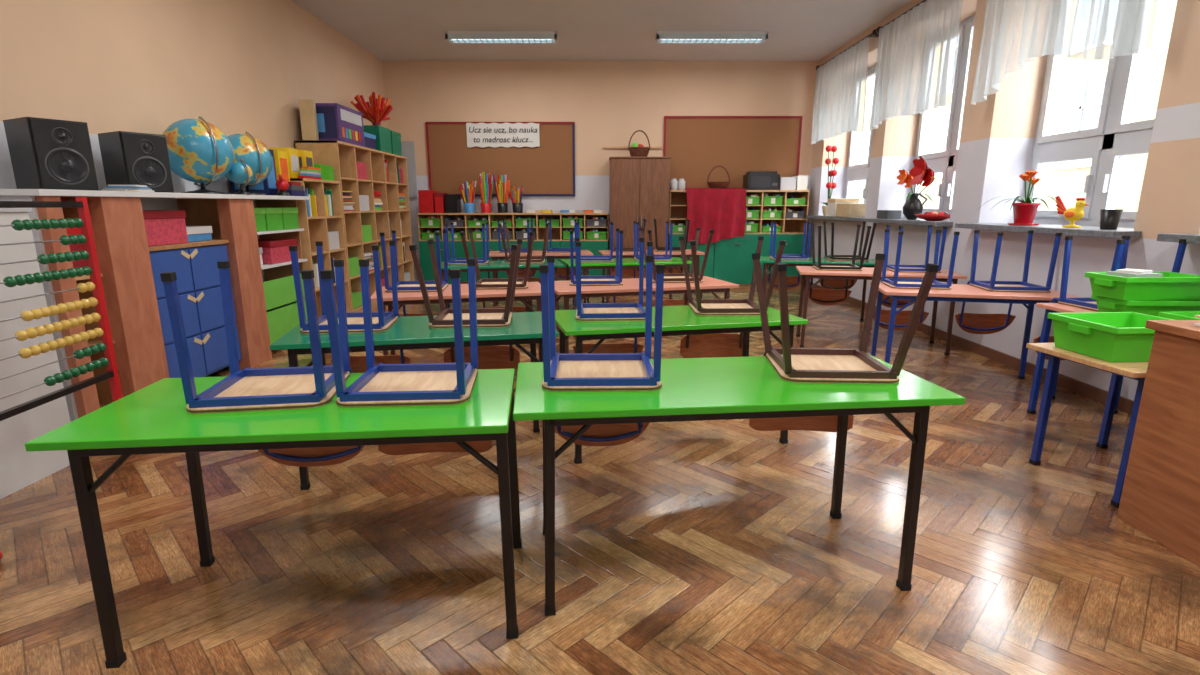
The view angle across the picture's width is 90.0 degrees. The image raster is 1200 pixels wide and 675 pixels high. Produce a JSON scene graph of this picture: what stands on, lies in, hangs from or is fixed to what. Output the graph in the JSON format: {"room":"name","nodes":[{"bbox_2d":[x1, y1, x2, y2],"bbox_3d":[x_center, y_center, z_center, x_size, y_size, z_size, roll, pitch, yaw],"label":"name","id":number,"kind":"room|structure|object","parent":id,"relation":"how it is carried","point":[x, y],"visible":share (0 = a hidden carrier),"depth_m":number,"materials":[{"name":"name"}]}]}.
{"room":"classroom","nodes":[
{"label":"classroom","id":0,"kind":"room"},
{"bbox_2d":[0,0,386,193],"bbox_3d":[-3.175,-1.213,3.623,0.150,3.200,11.100,0,12,0],"label":"wall","id":1,"kind":"structure","parent":0,"point":[139,66],"depth_m":4.35,"materials":[{"name":"paint"}]},
{"bbox_2d":[0,286,1199,674],"bbox_3d":[0.160,0.349,3.970,6.800,0.001,11.080,0,13,0],"label":"floor","id":2,"kind":"structure","parent":0,"point":[704,547],"depth_m":2.10,"materials":[{"name":"wood"}]},
{"bbox_2d":[0,208,70,498],"bbox_3d":[-2.785,0.236,1.732,0.590,1.190,2.100,0,12,0],"label":"base cabinet","id":3,"kind":"object","parent":2,"relation":"on","point":[20,468],"visible":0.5,"depth_m":2.60,"materials":[{"name":"paint"}]},
{"bbox_2d":[0,197,122,559],"bbox_3d":[-2.219,0.115,2.180,0.368,1.227,1.034,0,12,0],"label":"abacus","id":4,"kind":"object","parent":2,"relation":"on","point":[84,220],"visible":1,"depth_m":2.44,"materials":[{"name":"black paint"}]},
{"bbox_2d":[0,189,309,421],"bbox_3d":[-2.835,-0.352,4.198,0.490,1.270,2.650,0,12,0],"label":"cabinet","id":5,"kind":"object","parent":2,"relation":"on","point":[265,308],"depth_m":3.68,"materials":[{"name":"white paint"}]},
{"bbox_2d":[3,117,98,190],"bbox_3d":[-2.829,-0.938,3.104,0.296,0.345,0.245,7,14,27],"label":"loudspeaker","id":6,"kind":"object","parent":5,"relation":"on","point":[45,153],"visible":0.99,"depth_m":3.02,"materials":[{"name":"plastic"}]},
{"bbox_2d":[98,131,173,192],"bbox_3d":[-2.829,-1.063,3.670,0.296,0.345,0.245,7,14,29],"label":"loudspeaker","id":7,"kind":"object","parent":5,"relation":"on","point":[128,158],"visible":0.95,"depth_m":3.58,"materials":[{"name":"plastic"}]},
{"bbox_2d":[142,210,187,245],"bbox_3d":[-2.830,-0.676,3.696,0.312,0.207,0.402,0,12,0],"label":"storage box","id":8,"kind":"object","parent":5,"relation":"on","point":[163,227],"visible":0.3,"depth_m":3.70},
{"bbox_2d":[162,116,233,193],"bbox_3d":[-2.800,-1.266,4.185,0.430,0.518,0.430,0,12,0],"label":"globe","id":9,"kind":"object","parent":5,"relation":"on","point":[199,151],"visible":0.94,"depth_m":4.05,"materials":[{"name":"plastic"}]},
{"bbox_2d":[186,226,212,241],"bbox_3d":[-2.850,-0.704,4.074,0.272,0.097,0.272,0,12,0],"label":"books","id":10,"kind":"object","parent":5,"relation":"on","point":[194,233],"visible":0.31,"depth_m":4.07,"materials":[{"name":"paper"}]},
{"bbox_2d":[228,158,252,194],"bbox_3d":[-2.640,-1.182,4.409,0.160,0.258,0.160,-3,13,-12],"label":"globe","id":11,"kind":"object","parent":5,"relation":"on","point":[240,173],"visible":0.98,"depth_m":4.36,"materials":[{"name":"plastic"}]},
{"bbox_2d":[225,131,272,194],"bbox_3d":[-2.780,-1.360,4.697,0.390,0.480,0.390,0,12,0],"label":"globe","id":12,"kind":"object","parent":5,"relation":"on","point":[253,151],"visible":0.69,"depth_m":4.59,"materials":[{"name":"plastic"}]},
{"bbox_2d":[231,149,277,195],"bbox_3d":[-2.909,-1.382,5.028,0.302,0.380,0.164,0,12,0],"label":"board game box","id":13,"kind":"object","parent":5,"relation":"on","point":[268,187],"visible":0.31,"depth_m":4.99,"materials":[{"name":"cardboard"}]},
{"bbox_2d":[265,208,282,230],"bbox_3d":[-2.830,-0.977,4.946,0.312,0.182,0.252,0,12,0],"label":"storage box","id":14,"kind":"object","parent":5,"relation":"on","point":[273,216],"visible":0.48,"depth_m":4.92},
{"bbox_2d":[258,239,297,263],"bbox_3d":[-2.830,-0.735,5.102,0.312,0.182,0.452,0,12,0],"label":"storage box","id":15,"kind":"object","parent":5,"relation":"on","point":[275,251],"visible":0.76,"depth_m":4.99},
{"bbox_2d":[262,207,298,229],"bbox_3d":[-2.830,-1.034,5.205,0.312,0.182,0.262,0,12,0],"label":"storage box","id":16,"kind":"object","parent":5,"relation":"on","point":[289,215],"visible":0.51,"depth_m":5.20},
{"bbox_2d":[273,150,289,191],"bbox_3d":[-2.889,-1.423,5.214,0.302,0.380,0.164,0,12,0],"label":"board game box","id":17,"kind":"object","parent":5,"relation":"on","point":[280,157],"visible":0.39,"depth_m":5.16,"materials":[{"name":"cardboard"}]},
{"bbox_2d":[25,368,521,668],"bbox_3d":[-0.823,0.495,1.810,1.137,0.650,0.550,-1,13,-6],"label":"table","id":18,"kind":"object","parent":2,"relation":"on","point":[154,418],"visible":0.88,"depth_m":1.56,"materials":[{"name":"laminate"}]},
{"bbox_2d":[160,260,364,466],"bbox_3d":[-0.980,0.146,1.860,0.400,0.749,0.472,-2,13,-9],"label":"chair","id":19,"kind":"object","parent":18,"relation":"on","point":[280,388],"visible":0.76,"depth_m":1.78,"materials":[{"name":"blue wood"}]},
{"bbox_2d":[320,259,491,454],"bbox_3d":[-0.575,0.120,1.898,0.400,0.714,0.472,-1,13,-4],"label":"chair","id":20,"kind":"object","parent":18,"relation":"on","point":[421,384],"visible":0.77,"depth_m":1.82,"materials":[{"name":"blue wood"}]},
{"bbox_2d":[290,178,351,316],"bbox_3d":[-2.862,-0.808,5.885,0.435,1.430,0.780,0,12,0],"label":"bookcase","id":21,"kind":"object","parent":2,"relation":"on","point":[315,228],"visible":0.39,"depth_m":5.84,"materials":[{"name":"brown wood"}]},
{"bbox_2d":[305,188,339,287],"bbox_3d":[-2.866,-0.812,5.868,0.369,1.264,0.706,0,12,0],"label":"books","id":22,"kind":"object","parent":21,"relation":"in","point":[312,208],"visible":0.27,"depth_m":5.92,"materials":[{"name":"paper"}]},
{"bbox_2d":[294,140,414,311],"bbox_3d":[-2.862,-1.332,7.325,0.435,1.830,2.220,0,12,0],"label":"bookcase","id":23,"kind":"object","parent":2,"relation":"on","point":[343,156],"visible":0.57,"depth_m":7.05,"materials":[{"name":"brown wood"}]},
{"bbox_2d":[298,99,318,139],"bbox_3d":[-2.930,-2.185,6.038,0.140,0.388,0.065,0,12,0],"label":"cardboard box","id":24,"kind":"object","parent":23,"relation":"on","point":[307,107],"visible":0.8,"depth_m":6.01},
{"bbox_2d":[315,103,364,146],"bbox_3d":[-2.838,-2.260,6.425,0.364,0.368,0.676,0,12,0],"label":"toy box","id":25,"kind":"object","parent":23,"relation":"on","point":[335,121],"visible":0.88,"depth_m":6.14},
{"bbox_2d":[342,160,410,308],"bbox_3d":[-2.865,-1.337,7.313,0.370,1.663,2.153,0,12,0],"label":"books","id":26,"kind":"object","parent":23,"relation":"on","point":[354,268],"visible":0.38,"depth_m":6.88,"materials":[{"name":"paper"}]},
{"bbox_2d":[363,125,391,153],"bbox_3d":[-2.820,-2.451,7.446,0.320,0.298,0.400,0,12,0],"label":"storage box","id":27,"kind":"object","parent":23,"relation":"on","point":[383,136],"visible":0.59,"depth_m":7.30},
{"bbox_2d":[350,92,392,125],"bbox_3d":[-2.774,-2.775,7.357,0.504,0.361,0.592,0,12,0],"label":"flower bouquet","id":28,"kind":"object","parent":27,"relation":"on","point":[377,111],"visible":0.8,"depth_m":7.27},
{"bbox_2d":[270,311,558,489],"bbox_3d":[-0.810,0.263,2.855,1.170,0.650,0.550,-3,13,-12],"label":"table","id":29,"kind":"object","parent":2,"relation":"on","point":[408,332],"visible":0.57,"depth_m":2.60,"materials":[{"name":"laminate"}]},
{"bbox_2d":[289,241,410,372],"bbox_3d":[-1.156,-0.074,2.851,0.400,0.749,0.472,-1,13,-6],"label":"chair","id":30,"kind":"object","parent":29,"relation":"on","point":[382,321],"visible":0.46,"depth_m":2.83,"materials":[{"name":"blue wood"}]},
{"bbox_2d":[409,239,521,370],"bbox_3d":[-0.615,-0.113,2.946,0.469,0.714,0.498,-1,13,-4],"label":"chair","id":31,"kind":"object","parent":29,"relation":"on","point":[495,356],"visible":0.77,"depth_m":3.00,"materials":[{"name":"brown wood"}]},
{"bbox_2d":[371,282,541,361],"bbox_3d":[-0.920,-0.005,4.065,1.100,0.650,0.550,-3,13,-14],"label":"table","id":32,"kind":"object","parent":2,"relation":"on","point":[533,292],"visible":0.37,"depth_m":3.81,"materials":[{"name":"brown paint"}]},
{"bbox_2d":[380,230,449,316],"bbox_3d":[-1.218,-0.342,4.062,0.400,0.749,0.472,-1,13,-6],"label":"chair","id":33,"kind":"object","parent":32,"relation":"on","point":[402,286],"visible":0.5,"depth_m":3.87,"materials":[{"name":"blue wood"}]},
{"bbox_2d":[460,229,534,312],"bbox_3d":[-0.681,-0.385,4.175,0.469,0.714,0.498,-1,13,-4],"label":"chair","id":34,"kind":"object","parent":32,"relation":"on","point":[522,283],"visible":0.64,"depth_m":4.18,"materials":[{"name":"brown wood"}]},
{"bbox_2d":[441,260,563,331],"bbox_3d":[-0.970,-0.397,5.832,1.180,0.650,0.550,-3,13,-12],"label":"table","id":35,"kind":"object","parent":2,"relation":"on","point":[490,266],"visible":0.27,"depth_m":5.56,"materials":[{"name":"brown paint"}]},
{"bbox_2d":[445,222,489,283],"bbox_3d":[-1.265,-0.736,5.839,0.400,0.749,0.472,-1,13,-4],"label":"chair","id":36,"kind":"object","parent":35,"relation":"on","point":[455,261],"visible":0.52,"depth_m":5.70,"materials":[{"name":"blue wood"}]},
{"bbox_2d":[498,222,550,283],"bbox_3d":[-0.725,-0.775,5.934,0.469,0.714,0.498,0,13,-2],"label":"chair","id":37,"kind":"object","parent":35,"relation":"on","point":[522,260],"visible":0.52,"depth_m":5.76,"materials":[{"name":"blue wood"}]},
{"bbox_2d":[417,213,607,283],"bbox_3d":[-1.250,-1.297,8.901,2.740,1.080,0.438,0,12,0],"label":"storage shelf","id":38,"kind":"object","parent":2,"relation":"on","point":[593,245],"visible":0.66,"depth_m":8.71,"materials":[{"name":"brown wood"}]},
{"bbox_2d":[418,190,436,212],"bbox_3d":[-2.500,-1.979,8.739,0.200,0.318,0.280,0,12,0],"label":"storage box","id":39,"kind":"object","parent":38,"relation":"on","point":[426,197],"visible":0.86,"depth_m":8.61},
{"bbox_2d":[459,181,476,212],"bbox_3d":[-1.913,-2.036,8.679,0.250,0.457,0.233,0,12,0],"label":"pencil cup","id":40,"kind":"object","parent":38,"relation":"on","point":[468,195],"visible":1,"depth_m":8.65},
{"bbox_2d":[478,172,493,212],"bbox_3d":[-1.643,-2.101,8.704,0.218,0.573,0.268,0,12,0],"label":"pencil cup","id":41,"kind":"object","parent":38,"relation":"on","point":[486,186],"visible":1,"depth_m":8.65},
{"bbox_2d":[492,174,510,212],"bbox_3d":[-1.426,-2.090,8.717,0.238,0.546,0.241,5,14,23],"label":"pencil cup","id":42,"kind":"object","parent":38,"relation":"on","point":[502,193],"visible":1,"depth_m":8.67,"materials":[{"name":"plastic"}]},
{"bbox_2d":[420,216,606,238],"bbox_3d":[-1.250,-1.613,8.809,2.696,0.322,0.262,0,12,0],"label":"trays","id":43,"kind":"object","parent":38,"relation":"in","point":[432,221],"visible":0.73,"depth_m":8.69,"materials":[{"name":"plastic"}]},
{"bbox_2d":[489,250,592,306],"bbox_3d":[-0.700,-0.682,7.121,1.200,0.650,0.550,-1,13,-6],"label":"table","id":44,"kind":"object","parent":2,"relation":"on","point":[495,255],"visible":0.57,"depth_m":6.85,"materials":[{"name":"brown paint"}]},
{"bbox_2d":[560,257,691,303],"bbox_3d":[0.260,-0.457,6.106,1.250,0.650,0.550,-3,13,-12],"label":"table","id":45,"kind":"object","parent":2,"relation":"on","point":[676,262],"visible":0.48,"depth_m":5.83,"materials":[{"name":"brown paint"}]},
{"bbox_2d":[576,222,613,275],"bbox_3d":[-0.051,-0.796,6.108,0.400,0.749,0.472,0,12,0],"label":"chair","id":46,"kind":"object","parent":45,"relation":"on","point":[583,258],"visible":0.32,"depth_m":5.89,"materials":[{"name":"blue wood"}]},
{"bbox_2d":[632,221,672,277],"bbox_3d":[0.534,-0.823,6.230,0.400,0.749,0.472,0,13,-2],"label":"chair","id":47,"kind":"object","parent":45,"relation":"on","point":[665,257],"visible":0.47,"depth_m":6.01,"materials":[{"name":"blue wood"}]},
{"bbox_2d":[609,157,670,278],"bbox_3d":[0.560,-1.662,8.766,0.856,1.850,0.485,0,12,0],"label":"wardrobe","id":48,"kind":"object","parent":2,"relation":"on","point":[638,186],"visible":0.7,"depth_m":8.47,"materials":[{"name":"brown wood"}]},
{"bbox_2d":[551,276,738,359],"bbox_3d":[0.280,-0.074,4.378,1.300,0.650,0.550,-3,13,-15],"label":"table","id":49,"kind":"object","parent":2,"relation":"on","point":[630,287],"visible":0.34,"depth_m":4.12,"materials":[{"name":"brown paint"}]},
{"bbox_2d":[569,228,622,309],"bbox_3d":[-0.035,-0.409,4.364,0.400,0.749,0.472,-1,13,-3],"label":"chair","id":50,"kind":"object","parent":49,"relation":"on","point":[585,280],"visible":0.5,"depth_m":4.15,"materials":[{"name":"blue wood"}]},
{"bbox_2d":[639,227,713,306],"bbox_3d":[0.544,-0.457,4.499,0.469,0.714,0.498,-1,13,-5],"label":"chair","id":51,"kind":"object","parent":49,"relation":"on","point":[668,277],"visible":0.44,"depth_m":4.52,"materials":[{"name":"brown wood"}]},
{"bbox_2d":[598,249,704,302],"bbox_3d":[0.600,-0.715,7.268,1.200,0.650,0.550,-1,13,-6],"label":"table","id":52,"kind":"object","parent":2,"relation":"on","point":[602,252],"visible":0.47,"depth_m":7.02,"materials":[{"name":"brown paint"}]},
{"bbox_2d":[555,303,807,463],"bbox_3d":[0.370,0.203,3.128,1.200,0.650,0.550,-3,13,-13],"label":"table","id":53,"kind":"object","parent":2,"relation":"on","point":[681,319],"visible":0.52,"depth_m":2.87,"materials":[{"name":"laminate"}]},
{"bbox_2d":[572,238,652,352],"bbox_3d":[0.056,-0.134,3.125,0.400,0.749,0.472,-1,13,-3],"label":"chair","id":54,"kind":"object","parent":53,"relation":"on","point":[585,311],"visible":0.6,"depth_m":3.15,"materials":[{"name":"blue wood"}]},
{"bbox_2d":[679,236,785,357],"bbox_3d":[0.672,-0.179,3.247,0.469,0.714,0.498,0,13,-1],"label":"chair","id":55,"kind":"object","parent":53,"relation":"on","point":[719,344],"visible":0.79,"depth_m":3.32,"materials":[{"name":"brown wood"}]},
{"bbox_2d":[668,190,809,287],"bbox_3d":[1.990,-1.454,8.867,1.980,1.400,0.438,0,12,0],"label":"storage shelf","id":56,"kind":"object","parent":2,"relation":"on","point":[730,259],"visible":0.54,"depth_m":8.73,"materials":[{"name":"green wood"}]},
{"bbox_2d":[686,189,745,243],"bbox_3d":[1.650,-1.767,8.734,0.860,0.770,0.450,0,12,0],"label":"cloth","id":57,"kind":"object","parent":56,"relation":"on","point":[723,211],"visible":0.91,"depth_m":8.54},
{"bbox_2d":[673,194,806,231],"bbox_3d":[1.990,-1.814,8.764,1.936,0.534,0.262,0,12,0],"label":"trays","id":58,"kind":"object","parent":56,"relation":"in","point":[776,199],"visible":0.61,"depth_m":8.65,"materials":[{"name":"plastic"}]},
{"bbox_2d":[743,171,779,189],"bbox_3d":[2.325,-2.260,8.664,0.450,0.258,0.305,0,12,0],"label":"printer","id":59,"kind":"object","parent":56,"relation":"on","point":[753,180],"visible":0.94,"depth_m":8.53,"materials":[{"name":"plastic"}]},
{"bbox_2d":[513,354,965,615],"bbox_3d":[0.388,0.450,2.015,1.310,0.650,0.540,-1,13,-6],"label":"table","id":60,"kind":"object","parent":2,"relation":"on","point":[713,388],"visible":0.84,"depth_m":1.78,"materials":[{"name":"laminate"}]},
{"bbox_2d":[539,256,664,445],"bbox_3d":[0.003,0.107,2.037,0.400,0.749,0.472,0,13,-1],"label":"chair","id":61,"kind":"object","parent":60,"relation":"on","point":[566,371],"visible":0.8,"depth_m":1.99,"materials":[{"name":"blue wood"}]},
{"bbox_2d":[749,253,938,431],"bbox_3d":[0.780,0.075,2.099,0.469,0.714,0.498,1,13,3],"label":"chair","id":62,"kind":"object","parent":60,"relation":"on","point":[852,365],"visible":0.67,"depth_m":2.05,"materials":[{"name":"brown wood"}]},
{"bbox_2d":[760,256,875,328],"bbox_3d":[2.220,-0.477,6.194,1.150,0.650,0.540,3,13,14],"label":"table","id":63,"kind":"object","parent":2,"relation":"on","point":[767,261],"visible":0.43,"depth_m":6.03,"materials":[{"name":"brown paint"}]},
{"bbox_2d":[767,221,811,289],"bbox_3d":[1.977,-0.842,6.317,0.400,0.749,0.472,2,13,10],"label":"chair","id":64,"kind":"object","parent":63,"relation":"on","point":[792,281],"visible":0.76,"depth_m":6.34,"materials":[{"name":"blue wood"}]},
{"bbox_2d":[818,221,876,288],"bbox_3d":[2.518,-0.811,6.177,0.419,0.748,0.488,2,13,8],"label":"chair","id":65,"kind":"object","parent":63,"relation":"on","point":[825,283],"visible":0.77,"depth_m":6.24,"materials":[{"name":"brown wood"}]},
{"bbox_2d":[796,266,966,355],"bbox_3d":[2.340,-0.252,5.178,1.250,0.650,0.540,3,13,14],"label":"table","id":66,"kind":"object","parent":2,"relation":"on","point":[809,272],"visible":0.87,"depth_m":4.98,"materials":[{"name":"brown paint"}]},
{"bbox_2d":[808,224,871,304],"bbox_3d":[2.076,-0.616,5.299,0.419,0.748,0.488,2,13,10],"label":"chair","id":67,"kind":"object","parent":66,"relation":"on","point":[818,296],"visible":0.95,"depth_m":5.38,"materials":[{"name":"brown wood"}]},
{"bbox_2d":[877,225,947,307],"bbox_3d":[2.658,-0.587,5.165,0.400,0.749,0.472,2,13,8],"label":"chair","id":68,"kind":"object","parent":66,"relation":"on","point":[902,268],"visible":0.46,"depth_m":5.17,"materials":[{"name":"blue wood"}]},
{"bbox_2d":[870,282,1079,398],"bbox_3d":[2.440,-0.005,4.065,1.100,0.650,0.540,3,13,14],"label":"table","id":69,"kind":"object","parent":2,"relation":"on","point":[958,292],"visible":0.62,"depth_m":3.88,"materials":[{"name":"blue paint"}]},
{"bbox_2d":[873,229,959,329],"bbox_3d":[2.178,-0.371,4.193,0.400,0.749,0.472,2,13,10],"label":"chair","id":70,"kind":"object","parent":69,"relation":"on","point":[901,319],"visible":0.62,"depth_m":4.20,"materials":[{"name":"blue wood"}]},
{"bbox_2d":[955,230,1061,333],"bbox_3d":[2.729,-0.342,4.059,0.400,0.749,0.472,2,13,8],"label":"chair","id":71,"kind":"object","parent":69,"relation":"on","point":[974,323],"visible":0.97,"depth_m":4.10,"materials":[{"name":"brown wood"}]},
{"bbox_2d":[1027,303,1123,448],"bbox_3d":[2.780,0.183,3.216,0.560,0.650,0.600,0,12,0],"label":"table","id":72,"kind":"object","parent":2,"relation":"on","point":[1112,402],"visible":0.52,"depth_m":3.32,"materials":[{"name":"blue paint"}]},
{"bbox_2d":[1033,236,1187,360],"bbox_3d":[2.776,-0.178,3.320,0.400,0.749,0.472,-1,13,-4],"label":"chair","id":73,"kind":"object","parent":72,"relation":"on","point":[1121,251],"visible":0.34,"depth_m":3.33,"materials":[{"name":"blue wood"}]},
{"bbox_2d":[1091,295,1199,316],"bbox_3d":[2.700,-0.147,2.963,0.392,0.102,0.224,0,13,2],"label":"crate","id":74,"kind":"object","parent":72,"relation":"on","point":[1104,304],"visible":0.64,"depth_m":2.87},
{"bbox_2d":[1085,272,1199,299],"bbox_3d":[2.680,-0.252,2.940,0.452,0.112,0.239,0,13,-2],"label":"crate","id":75,"kind":"object","parent":74,"relation":"on","point":[1172,285],"visible":0.95,"depth_m":2.85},
{"bbox_2d":[1026,342,1147,507],"bbox_3d":[2.480,0.349,2.628,1.000,0.580,0.500,-2,13,-7],"label":"table","id":76,"kind":"object","parent":2,"relation":"on","point":[1133,370],"visible":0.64,"depth_m":2.48,"materials":[{"name":"brown wood"}]},
{"bbox_2d":[1047,312,1172,361],"bbox_3d":[2.210,-0.004,2.539,0.412,0.147,0.344,-1,13,-4],"label":"plastic bin","id":77,"kind":"object","parent":76,"relation":"on","point":[1106,336],"visible":0.77,"depth_m":2.49,"materials":[{"name":"plastic"}]},
{"bbox_2d":[1117,320,1199,566],"bbox_3d":[2.480,0.474,1.590,0.940,0.785,1.440,0,12,0],"label":"desk","id":78,"kind":"object","parent":2,"relation":"on","point":[1160,496],"visible":1,"depth_m":2.14,"materials":[{"name":"brown wood"}]},
{"bbox_2d":[382,61,818,280],"bbox_3d":[0.260,-2.398,8.969,6.720,3.200,0.150,0,12,0],"label":"wall","id":79,"kind":"structure","parent":0,"point":[607,102],"depth_m":8.66,"materials":[{"name":"paint"}]},
{"bbox_2d":[401,141,417,197],"bbox_3d":[-2.835,-2.474,8.852,0.230,0.800,0.035,0,12,0],"label":"poster","id":80,"kind":"object","parent":79,"relation":"attached to","point":[408,149],"visible":0.64,"depth_m":8.82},
{"bbox_2d":[425,122,574,195],"bbox_3d":[-1.450,-2.617,8.823,2.160,1.050,0.035,0,12,0],"label":"cork board","id":81,"kind":"object","parent":79,"relation":"attached to","point":[548,169],"visible":0.76,"depth_m":8.82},
{"bbox_2d":[466,123,539,147],"bbox_3d":[-1.410,-2.942,8.719,1.060,0.346,0.020,0,13,1],"label":"paper sign","id":82,"kind":"object","parent":81,"relation":"attached to","point":[494,135],"visible":1,"depth_m":8.72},
{"bbox_2d":[663,116,802,189],"bbox_3d":[1.930,-2.700,8.805,2.000,1.040,0.035,0,12,0],"label":"cork board","id":83,"kind":"object","parent":79,"relation":"attached to","point":[695,145],"visible":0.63,"depth_m":8.78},
{"bbox_2d":[291,0,910,60],"bbox_3d":[0.235,-2.848,3.261,6.970,0.150,11.100,0,12,0],"label":"ceiling","id":84,"kind":"structure","parent":0,"point":[390,30],"depth_m":6.83,"materials":[{"name":"paint"}]},
{"bbox_2d":[445,31,557,43],"bbox_3d":[-1.170,-3.595,7.192,1.320,0.092,0.200,0,12,0],"label":"ceiling lamp","id":85,"kind":"object","parent":84,"relation":"attached to","point":[454,37],"visible":1,"depth_m":7.10,"materials":[{"name":"white paint"}]},
{"bbox_2d":[655,31,768,43],"bbox_3d":[1.330,-3.595,7.192,1.320,0.092,0.200,0,12,0],"label":"ceiling lamp","id":86,"kind":"object","parent":84,"relation":"attached to","point":[671,37],"visible":1,"depth_m":7.10,"materials":[{"name":"metal"}]},
{"bbox_2d":[805,0,1199,400],"bbox_3d":[3.345,-1.213,3.623,0.450,3.200,10.800,0,12,0],"label":"wall","id":87,"kind":"structure","parent":0,"point":[998,133],"depth_m":4.77,"materials":[{"name":"paint"}]},
{"bbox_2d":[806,215,864,220],"bbox_3d":[3.209,-1.560,7.823,0.498,0.040,1.670,0,12,0],"label":"windowsill","id":88,"kind":"structure","parent":87,"relation":"attached to","point":[807,216],"depth_m":7.61,"materials":[{"name":"stone"}]},
{"bbox_2d":[819,145,838,215],"bbox_3d":[3.119,-2.125,8.137,0.295,0.925,0.291,0,12,0],"label":"potted plant","id":89,"kind":"object","parent":88,"relation":"on","point":[828,148],"visible":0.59,"depth_m":8.10,"materials":[{"name":"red plant"}]},
{"bbox_2d":[836,204,865,216],"bbox_3d":[3.125,-1.577,7.435,0.250,0.159,0.400,0,12,0],"label":"cardboard box","id":90,"kind":"object","parent":88,"relation":"on","point":[842,210],"visible":0.78,"depth_m":7.25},
{"bbox_2d":[816,29,878,69],"bbox_3d":[3.042,-3.513,7.390,0.154,0.070,1.820,0,12,0],"label":"curtain rod","id":91,"kind":"object","parent":87,"relation":"attached to","point":[874,33],"visible":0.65,"depth_m":6.83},
{"bbox_2d":[811,37,868,144],"bbox_3d":[2.962,-3.000,7.502,0.103,1.010,1.627,0,12,0],"label":"sheer curtain","id":92,"kind":"object","parent":91,"relation":"hanging from","point":[841,82],"visible":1,"depth_m":7.33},
{"bbox_2d":[845,65,875,203],"bbox_3d":[3.490,-2.493,7.616,0.120,1.870,1.550,0,12,0],"label":"window","id":93,"kind":"structure","parent":87,"relation":"in","point":[854,172],"depth_m":8.13,"materials":[{"name":"plastic"}]},
{"bbox_2d":[876,0,925,32],"bbox_3d":[3.042,-3.123,5.633,0.154,0.070,1.720,0,12,0],"label":"curtain rod","id":94,"kind":"object","parent":87,"relation":"attached to","point":[879,27],"visible":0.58,"depth_m":6.05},
{"bbox_2d":[869,0,962,130],"bbox_3d":[2.962,-2.602,5.747,0.104,1.026,1.528,0,12,0],"label":"sheer curtain","id":95,"kind":"object","parent":94,"relation":"hanging from","point":[917,51],"visible":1,"depth_m":5.60,"materials":[{"name":"fabric"}]},
{"bbox_2d":[860,218,952,225],"bbox_3d":[3.209,-1.171,6.065,0.498,0.040,1.570,0,12,0],"label":"windowsill","id":96,"kind":"structure","parent":87,"relation":"attached to","point":[921,222],"depth_m":5.76,"materials":[{"name":"stone"}]},
{"bbox_2d":[896,156,935,219],"bbox_3d":[3.174,-1.470,5.924,0.372,0.603,0.584,0,12,0],"label":"vase","id":97,"kind":"object","parent":96,"relation":"on","point":[919,173],"visible":1,"depth_m":5.97,"materials":[{"name":"plastic"}]},
{"bbox_2d":[911,15,974,219],"bbox_3d":[3.490,-2.103,5.859,0.120,1.870,1.450,0,12,0],"label":"window","id":98,"kind":"structure","parent":87,"relation":"in","point":[945,162],"depth_m":5.91,"materials":[{"name":"plastic"}]},
{"bbox_2d":[804,280,1133,414],"bbox_3d":[3.110,0.310,3.961,0.020,0.080,10.800,0,12,0],"label":"baseboard","id":99,"kind":"structure","parent":87,"relation":"attached to","point":[1125,405],"depth_m":4.49,"materials":[{"name":"paint"}]},
{"bbox_2d":[955,223,1141,237],"bbox_3d":[3.209,-0.764,4.230,0.498,0.040,1.590,0,12,0],"label":"windowsill","id":100,"kind":"structure","parent":87,"relation":"attached to","point":[1090,231],"depth_m":3.95,"materials":[{"name":"stone"}]},
{"bbox_2d":[977,170,1055,225],"bbox_3d":[3.112,-1.017,4.377,0.495,0.388,0.664,0,12,0],"label":"potted clivia","id":101,"kind":"object","parent":100,"relation":"on","point":[1024,213],"visible":0.98,"depth_m":4.36,"materials":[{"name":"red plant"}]},
{"bbox_2d":[1055,196,1088,227],"bbox_3d":[3.129,-0.839,3.993,0.104,0.208,0.206,-7,14,-28],"label":"figurine","id":102,"kind":"object","parent":100,"relation":"on","point":[1076,213],"visible":1,"depth_m":3.96,"materials":[{"name":"plastic"}]},
{"bbox_2d":[1100,209,1123,229],"bbox_3d":[3.120,-0.723,3.671,0.110,0.120,0.110,0,12,0],"label":"flowerpot","id":103,"kind":"object","parent":100,"relation":"on","point":[1109,218],"visible":0.98,"depth_m":3.64,"materials":[{"name":"plastic"}]},
{"bbox_2d":[1026,50,1154,227],"bbox_3d":[3.490,-1.696,4.023,0.120,1.870,1.470,0,12,0],"label":"window","id":104,"kind":"structure","parent":87,"relation":"in","point":[1115,137],"depth_m":4.15,"materials":[{"name":"plastic"}]},
{"bbox_2d":[1157,233,1199,243],"bbox_3d":[3.209,-0.361,2.414,0.498,0.040,1.590,0,12,0],"label":"windowsill","id":105,"kind":"structure","parent":87,"relation":"attached to","point":[1166,237],"depth_m":3.08,"materials":[{"name":"stone"}]},
{"bbox_3d":[3.042,-2.716,3.797,0.154,0.070,1.740,0,13,0],"label":"curtain rod","id":106,"kind":"object","parent":87,"relation":"attached to","visible":0},
{"bbox_2d":[971,0,1157,104],"bbox_3d":[2.962,-2.189,3.913,0.109,1.040,1.548,0,12,0],"label":"sheer curtain","id":107,"kind":"object","parent":106,"relation":"hanging from","point":[1015,32],"visible":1,"depth_m":3.90,"materials":[{"name":"fabric"}]},
{"label":"outside","id":108,"kind":"structure","parent":0,"visible":0},
{"bbox_3d":[21.900,2.034,10.694,36.200,0.200,60.000,0,13,0],"label":"ground","id":109,"kind":"structure","parent":108,"visible":0},
{"bbox_2d":[851,0,1176,227],"bbox_3d":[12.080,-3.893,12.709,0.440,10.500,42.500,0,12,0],"label":"window","id":110,"kind":"structure","parent":109,"relation":"on","point":[1081,85],"depth_m":14.90,"materials":[{"name":"glass"}]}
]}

